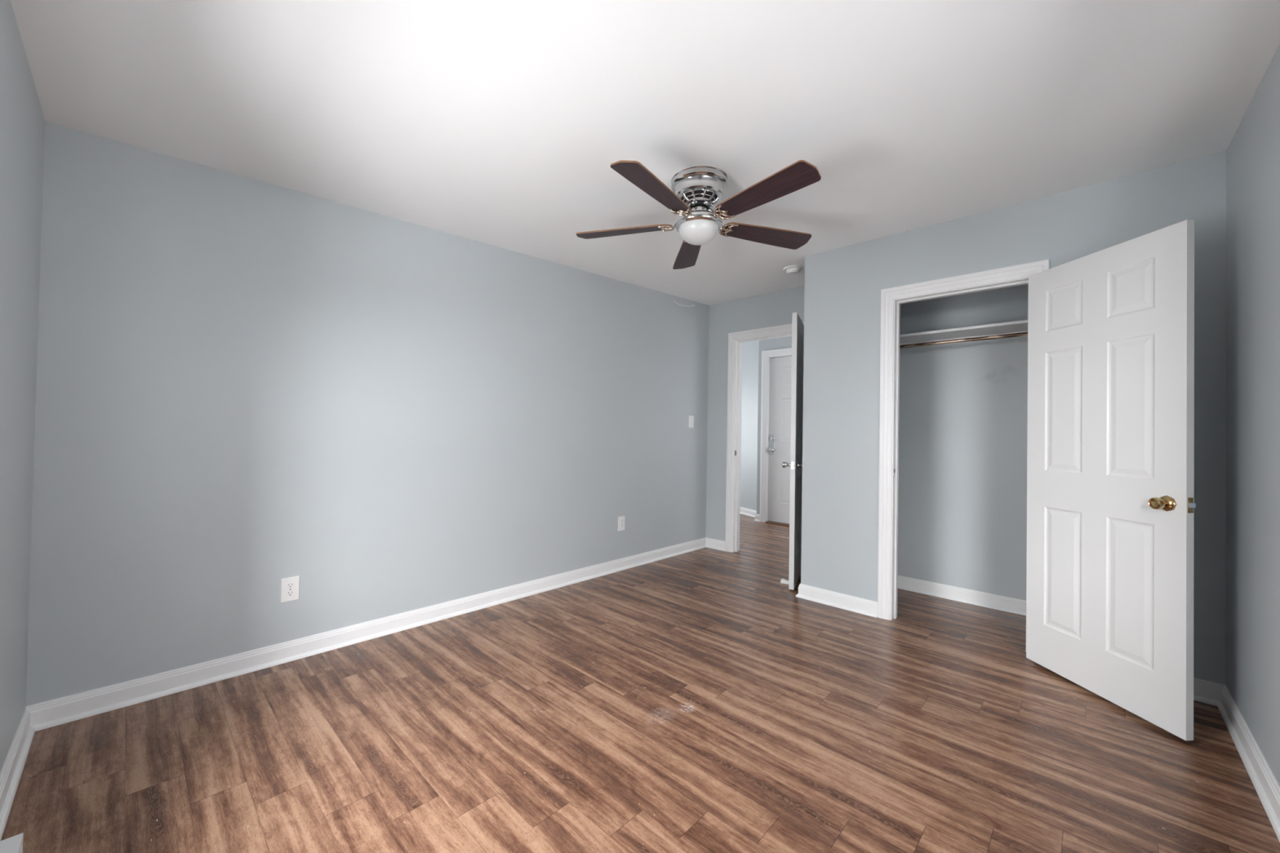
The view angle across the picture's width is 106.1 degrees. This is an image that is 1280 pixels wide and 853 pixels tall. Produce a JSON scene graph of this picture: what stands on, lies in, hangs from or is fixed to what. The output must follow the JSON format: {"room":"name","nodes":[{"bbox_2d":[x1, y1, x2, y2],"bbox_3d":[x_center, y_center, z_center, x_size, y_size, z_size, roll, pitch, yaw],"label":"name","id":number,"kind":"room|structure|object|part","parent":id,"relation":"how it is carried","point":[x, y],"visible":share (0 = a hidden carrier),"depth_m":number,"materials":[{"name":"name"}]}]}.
{"room":"empty bedroom","nodes":[
{"label":"empty bedroom","id":0,"kind":"room"},
{"bbox_2d":[0,0,44,773],"bbox_3d":[-1.101,-0.021,0.620,3.274,2.299,0.120,0,-1,43],"label":"wall","id":1,"kind":"structure","parent":0,"point":[22,121],"depth_m":1.48,"materials":[{"name":"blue paint"}]},
{"bbox_2d":[0,832,23,852],"bbox_3d":[-1.038,1.040,0.676,1.205,0.181,0.093,0,-1,43],"label":"baseboard heater","id":2,"kind":"object","parent":1,"relation":"attached to","point":[14,844],"visible":1,"depth_m":1.09,"materials":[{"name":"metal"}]},
{"bbox_2d":[0,706,35,840],"bbox_3d":[-1.880,1.080,1.427,1.040,0.092,0.026,0,-1,43],"label":"baseboard","id":3,"kind":"structure","parent":1,"relation":"attached to","point":[11,773],"depth_m":1.53,"materials":[{"name":"white paint"}]},
{"bbox_2d":[25,120,709,706],"bbox_3d":[-0.866,-0.071,3.336,0.120,2.478,4.384,0,-1,43],"label":"wall","id":4,"kind":"structure","parent":0,"point":[245,385],"depth_m":2.40,"materials":[{"name":"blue paint"}]},
{"bbox_2d":[280,576,299,603],"bbox_3d":[-1.711,0.796,2.355,0.010,0.116,0.074,0,-1,43],"label":"power outlet","id":5,"kind":"object","parent":4,"relation":"attached to","point":[290,586],"visible":1,"depth_m":2.35,"materials":[{"name":"white plastic"}]},
{"bbox_2d":[285,590,293,596],"bbox_3d":[-1.709,0.816,2.352,0.003,0.027,0.033,0,-1,43],"label":"receptacle","id":6,"kind":"object","parent":5,"relation":"attached to","point":[288,593],"depth_m":2.35,"materials":[{"name":"white plastic"}]},
{"bbox_2d":[286,582,294,588],"bbox_3d":[-1.708,0.777,2.353,0.003,0.027,0.033,0,-1,43],"label":"receptacle","id":7,"kind":"object","parent":5,"relation":"attached to","point":[289,585],"depth_m":2.35,"materials":[{"name":"white plastic"}]},
{"bbox_2d":[26,537,706,731],"bbox_3d":[-0.792,1.123,3.314,0.026,0.092,4.264,0,-1,43],"label":"baseboard","id":8,"kind":"structure","parent":4,"relation":"attached to","point":[50,713],"depth_m":2.36,"materials":[{"name":"white paint"}]},
{"bbox_2d":[617,515,625,531],"bbox_3d":[-0.153,0.806,4.000,0.010,0.116,0.074,0,-1,43],"label":"power outlet","id":9,"kind":"object","parent":4,"relation":"attached to","point":[620,519],"visible":1,"depth_m":4.00,"materials":[{"name":"white plastic"}]},
{"bbox_2d":[673,301,694,306],"bbox_3d":[0.422,-1.166,4.594,0.015,0.050,0.316,0,-1,43],"label":"cable","id":10,"kind":"object","parent":4,"relation":"attached to","point":[673,301],"visible":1,"depth_m":4.58,"materials":[{"name":"white plastic"}]},
{"bbox_2d":[688,415,693,427],"bbox_3d":[0.503,-0.045,4.681,0.021,0.118,0.076,0,-1,43],"label":"light switch","id":11,"kind":"object","parent":4,"relation":"attached to","point":[691,424],"visible":1,"depth_m":4.68,"materials":[{"name":"white plastic"}]},
{"bbox_2d":[0,513,1279,852],"bbox_3d":[0.493,1.248,3.895,5.694,0.100,7.120,0,-1,43],"label":"floor","id":12,"kind":"structure","parent":0,"point":[690,702],"depth_m":1.75,"materials":[{"name":"wood"}]},
{"bbox_2d":[765,520,789,526],"bbox_3d":[1.990,1.243,6.012,0.843,0.016,0.170,0,-1,43],"label":"threshold","id":13,"kind":"object","parent":12,"relation":"on","point":[766,522],"visible":0.29,"depth_m":6.16,"materials":[{"name":"brown wood"}]},
{"bbox_2d":[780,578,796,585],"bbox_3d":[1.139,1.192,3.689,0.119,0.029,0.036,0,-1,35],"label":"door stop","id":14,"kind":"object","parent":12,"relation":"on","point":[782,580],"visible":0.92,"depth_m":3.69,"materials":[{"name":"white plastic"}]},
{"bbox_2d":[10,0,1279,305],"bbox_3d":[0.536,-1.274,3.928,5.694,0.418,7.120,0,-1,43],"label":"ceiling","id":15,"kind":"structure","parent":0,"point":[500,123],"depth_m":1.73,"materials":[{"name":"paint"}]},
{"bbox_2d":[576,160,821,269],"bbox_3d":[0.284,-1.036,2.281,1.193,0.313,1.193,0,-1,43],"label":"ceiling fan","id":16,"kind":"object","parent":15,"relation":"hanging from","point":[695,190],"visible":1,"depth_m":2.22,"materials":[{"name":"brown wood"}]},
{"bbox_3d":[-0.081,-0.981,2.421,0.500,0.007,0.136,1,11,16],"label":"blade","id":17,"kind":"part","parent":16,"relation":"part of","materials":[{"name":"brown wood"}]},
{"bbox_3d":[0.068,-0.984,2.002,0.136,0.007,0.500,14,7,34],"label":"blade","id":18,"kind":"part","parent":16,"relation":"part of","materials":[{"name":"brown wood"}]},
{"bbox_3d":[0.194,-1.016,2.341,0.092,0.106,0.041,1,-1,16],"label":"bracket arm","id":19,"kind":"part","parent":16,"relation":"part of","materials":[{"name":"silver metal"}]},
{"bbox_3d":[0.271,-0.972,2.692,0.136,0.007,0.500,-11,0,-2],"label":"blade","id":20,"kind":"part","parent":16,"relation":"part of","materials":[{"name":"brown wood"}]},
{"bbox_3d":[0.230,-1.017,2.238,0.041,0.106,0.092,0,-1,34],"label":"bracket arm","id":21,"kind":"part","parent":16,"relation":"part of","materials":[{"name":"silver metal"}]},
{"bbox_3d":[0.281,-0.919,2.313,0.189,0.079,0.189,0,-1,43],"label":"lamp shade","id":22,"kind":"part","parent":16,"relation":"part of","materials":[{"name":"white glass"}]},
{"bbox_3d":[0.339,-1.015,2.241,0.041,0.106,0.092,2,-1,-38],"label":"bracket arm","id":23,"kind":"part","parent":16,"relation":"part of","materials":[{"name":"silver metal"}]},
{"bbox_3d":[0.370,-1.013,2.346,0.092,0.106,0.041,1,-1,-20],"label":"bracket arm","id":24,"kind":"part","parent":16,"relation":"part of","materials":[{"name":"silver metal"}]},
{"bbox_3d":[0.638,-0.969,2.441,0.500,0.007,0.136,1,-12,-20],"label":"blade","id":25,"kind":"part","parent":16,"relation":"part of","materials":[{"name":"brown wood"}]},
{"bbox_3d":[0.512,-0.976,2.015,0.136,0.007,0.500,16,-10,-36],"label":"blade","id":26,"kind":"part","parent":16,"relation":"part of","materials":[{"name":"brown wood"}]},
{"bbox_2d":[783,264,803,275],"bbox_3d":[1.175,-1.197,3.695,0.144,0.051,0.144,1,-1,-28],"label":"smoke detector","id":27,"kind":"object","parent":15,"relation":"attached to","point":[791,269],"visible":1,"depth_m":3.66,"materials":[{"name":"white plastic"}]},
{"bbox_2d":[740,340,759,511],"bbox_3d":[1.343,-0.038,7.423,0.100,2.592,1.986,1,-1,-24],"label":"wall","id":28,"kind":"structure","parent":0,"point":[748,463],"depth_m":6.82,"materials":[{"name":"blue paint"}]},
{"bbox_2d":[740,506,756,517],"bbox_3d":[1.264,1.211,7.382,0.026,0.092,1.986,1,-1,-24],"label":"baseboard","id":29,"kind":"structure","parent":28,"relation":"attached to","point":[751,513],"depth_m":6.79,"materials":[{"name":"white paint"}]},
{"bbox_3d":[1.257,1.247,7.379,0.013,0.019,1.986,1,-1,-24],"label":"shoe moulding","id":30,"kind":"part","parent":29,"relation":"part of","materials":[{"name":"white paint"}]},
{"bbox_2d":[756,336,791,514],"bbox_3d":[2.374,-0.024,5.719,2.091,2.555,0.160,0,-1,43],"label":"wall","id":31,"kind":"structure","parent":0,"point":[780,343],"depth_m":6.35,"materials":[{"name":"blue paint"}]},
{"bbox_2d":[753,514,759,521],"bbox_3d":[1.541,1.202,6.344,0.083,0.092,0.026,0,-1,43],"label":"baseboard","id":32,"kind":"structure","parent":31,"relation":"attached to","point":[757,516],"depth_m":6.34,"materials":[{"name":"white paint"}]},
{"bbox_2d":[760,347,791,522],"bbox_3d":[2.019,0.131,6.038,1.025,2.241,0.178,0,-1,43],"label":"door frame","id":33,"kind":"structure","parent":31,"relation":"attached to","point":[766,355],"depth_m":6.29,"materials":[{"name":"white paint"}]},
{"bbox_2d":[768,355,791,524],"bbox_3d":[1.980,0.167,5.998,0.838,2.124,0.112,0,-1,43],"label":"door","id":34,"kind":"structure","parent":31,"relation":"in","point":[780,368],"depth_m":6.19,"materials":[{"name":"white paint"}]},
{"bbox_3d":[1.711,0.234,6.266,0.079,0.263,0.004,0,-1,43],"label":"lock plate","id":35,"kind":"part","parent":34,"relation":"part of","materials":[{"name":"metal"}]},
{"bbox_2d":[705,284,1028,600],"bbox_3d":[1.914,-0.021,3.804,3.514,2.483,0.120,0,-1,43],"label":"wall","id":36,"kind":"structure","parent":0,"point":[963,415],"depth_m":3.42,"materials":[{"name":"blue paint"}]},
{"bbox_2d":[706,537,724,551],"bbox_3d":[0.743,1.168,4.778,0.243,0.092,0.026,0,-1,43],"label":"baseboard","id":37,"kind":"structure","parent":36,"relation":"attached to","point":[713,544],"depth_m":4.77,"materials":[{"name":"white paint"}]},
{"bbox_3d":[0.743,1.204,4.768,0.230,0.019,0.013,0,-1,43],"label":"shoe moulding","id":38,"kind":"part","parent":37,"relation":"part of","materials":[{"name":"white paint"}]},
{"bbox_2d":[724,321,804,552],"bbox_3d":[1.213,0.153,4.450,0.881,2.128,0.138,0,-1,43],"label":"door frame","id":39,"kind":"structure","parent":36,"relation":"attached to","point":[735,340],"depth_m":4.68,"materials":[{"name":"white paint"}]},
{"bbox_2d":[782,312,804,590],"bbox_3d":[1.271,0.183,3.855,0.163,2.031,0.730,1,-1,25],"label":"door","id":40,"kind":"structure","parent":36,"relation":"in","point":[797,326],"depth_m":3.57,"materials":[{"name":"white paint"}]},
{"bbox_3d":[1.120,0.286,3.530,0.024,0.058,0.002,1,-1,25],"label":"latch plate","id":41,"kind":"part","parent":40,"relation":"part of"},
{"bbox_2d":[897,575,1026,615],"bbox_3d":[2.371,1.175,3.236,1.821,0.092,0.026,0,-1,43],"label":"baseboard","id":42,"kind":"structure","parent":36,"relation":"attached to","point":[1007,604],"depth_m":3.35,"materials":[{"name":"white paint"}]},
{"bbox_2d":[899,320,1027,345],"bbox_3d":[2.307,-0.624,3.160,1.819,0.042,0.298,0,-1,43],"label":"closet shelf","id":43,"kind":"object","parent":36,"relation":"attached to","point":[1016,326],"visible":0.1,"depth_m":3.23,"materials":[{"name":"white paint"}]},
{"bbox_2d":[800,151,1226,684],"bbox_3d":[1.891,-0.018,2.796,1.921,2.451,0.110,0,-1,43],"label":"wall","id":44,"kind":"structure","parent":0,"point":[843,286],"depth_m":2.75,"materials":[{"name":"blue paint"}]},
{"bbox_2d":[795,583,877,617],"bbox_3d":[1.304,1.157,3.224,0.539,0.092,0.026,0,-1,43],"label":"baseboard","id":45,"kind":"structure","parent":44,"relation":"attached to","point":[858,605],"depth_m":3.20,"materials":[{"name":"white paint"}]},
{"bbox_3d":[1.299,1.194,3.219,0.539,0.019,0.013,0,-1,43],"label":"shoe moulding","id":46,"kind":"part","parent":45,"relation":"part of","materials":[{"name":"white paint"}]},
{"bbox_2d":[877,259,1049,620],"bbox_3d":[1.854,0.169,2.813,0.817,2.076,0.128,0,-1,43],"label":"door frame","id":47,"kind":"structure","parent":44,"relation":"attached to","point":[891,298],"depth_m":3.02,"materials":[{"name":"white paint"}]},
{"bbox_2d":[1026,219,1195,741],"bbox_3d":[2.048,0.200,2.157,0.154,1.967,0.700,1,-1,-6],"label":"door","id":48,"kind":"structure","parent":44,"relation":"in","point":[1111,505],"depth_m":2.06,"materials":[{"name":"white paint"}]},
{"bbox_3d":[2.079,0.298,1.819,0.022,0.058,0.002,1,-1,-5],"label":"latch plate","id":49,"kind":"part","parent":48,"relation":"part of","materials":[{"name":"gold metal"}]},
{"bbox_2d":[1193,677,1223,706],"bbox_3d":[2.308,1.162,2.273,0.589,0.092,0.026,0,-1,43],"label":"baseboard","id":50,"kind":"structure","parent":44,"relation":"attached to","point":[1206,691],"depth_m":2.11,"materials":[{"name":"white paint"}]},
{"bbox_3d":[2.298,1.198,2.273,0.576,0.019,0.013,0,-1,43],"label":"shoe moulding","id":51,"kind":"part","parent":50,"relation":"part of","materials":[{"name":"white paint"}]},
{"bbox_2d":[1225,44,1279,786],"bbox_3d":[1.599,-0.060,1.002,0.120,2.478,4.384,0,-1,43],"label":"wall","id":52,"kind":"structure","parent":0,"point":[1252,661],"depth_m":1.71,"materials":[{"name":"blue paint"}]},
{"bbox_2d":[899,332,1027,348],"bbox_3d":[2.218,-0.565,3.066,1.821,0.052,0.052,0,-1,43],"label":"closet rod","id":53,"kind":"object","parent":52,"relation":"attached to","point":[1022,334],"visible":0.23,"depth_m":3.14,"materials":[{"name":"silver metal"}]},
{"bbox_2d":[1217,684,1279,842],"bbox_3d":[1.311,1.126,0.811,0.026,0.092,3.521,0,-1,43],"label":"baseboard","id":54,"kind":"structure","parent":52,"relation":"attached to","point":[1267,788],"depth_m":1.66,"materials":[{"name":"white paint"}]}
]}

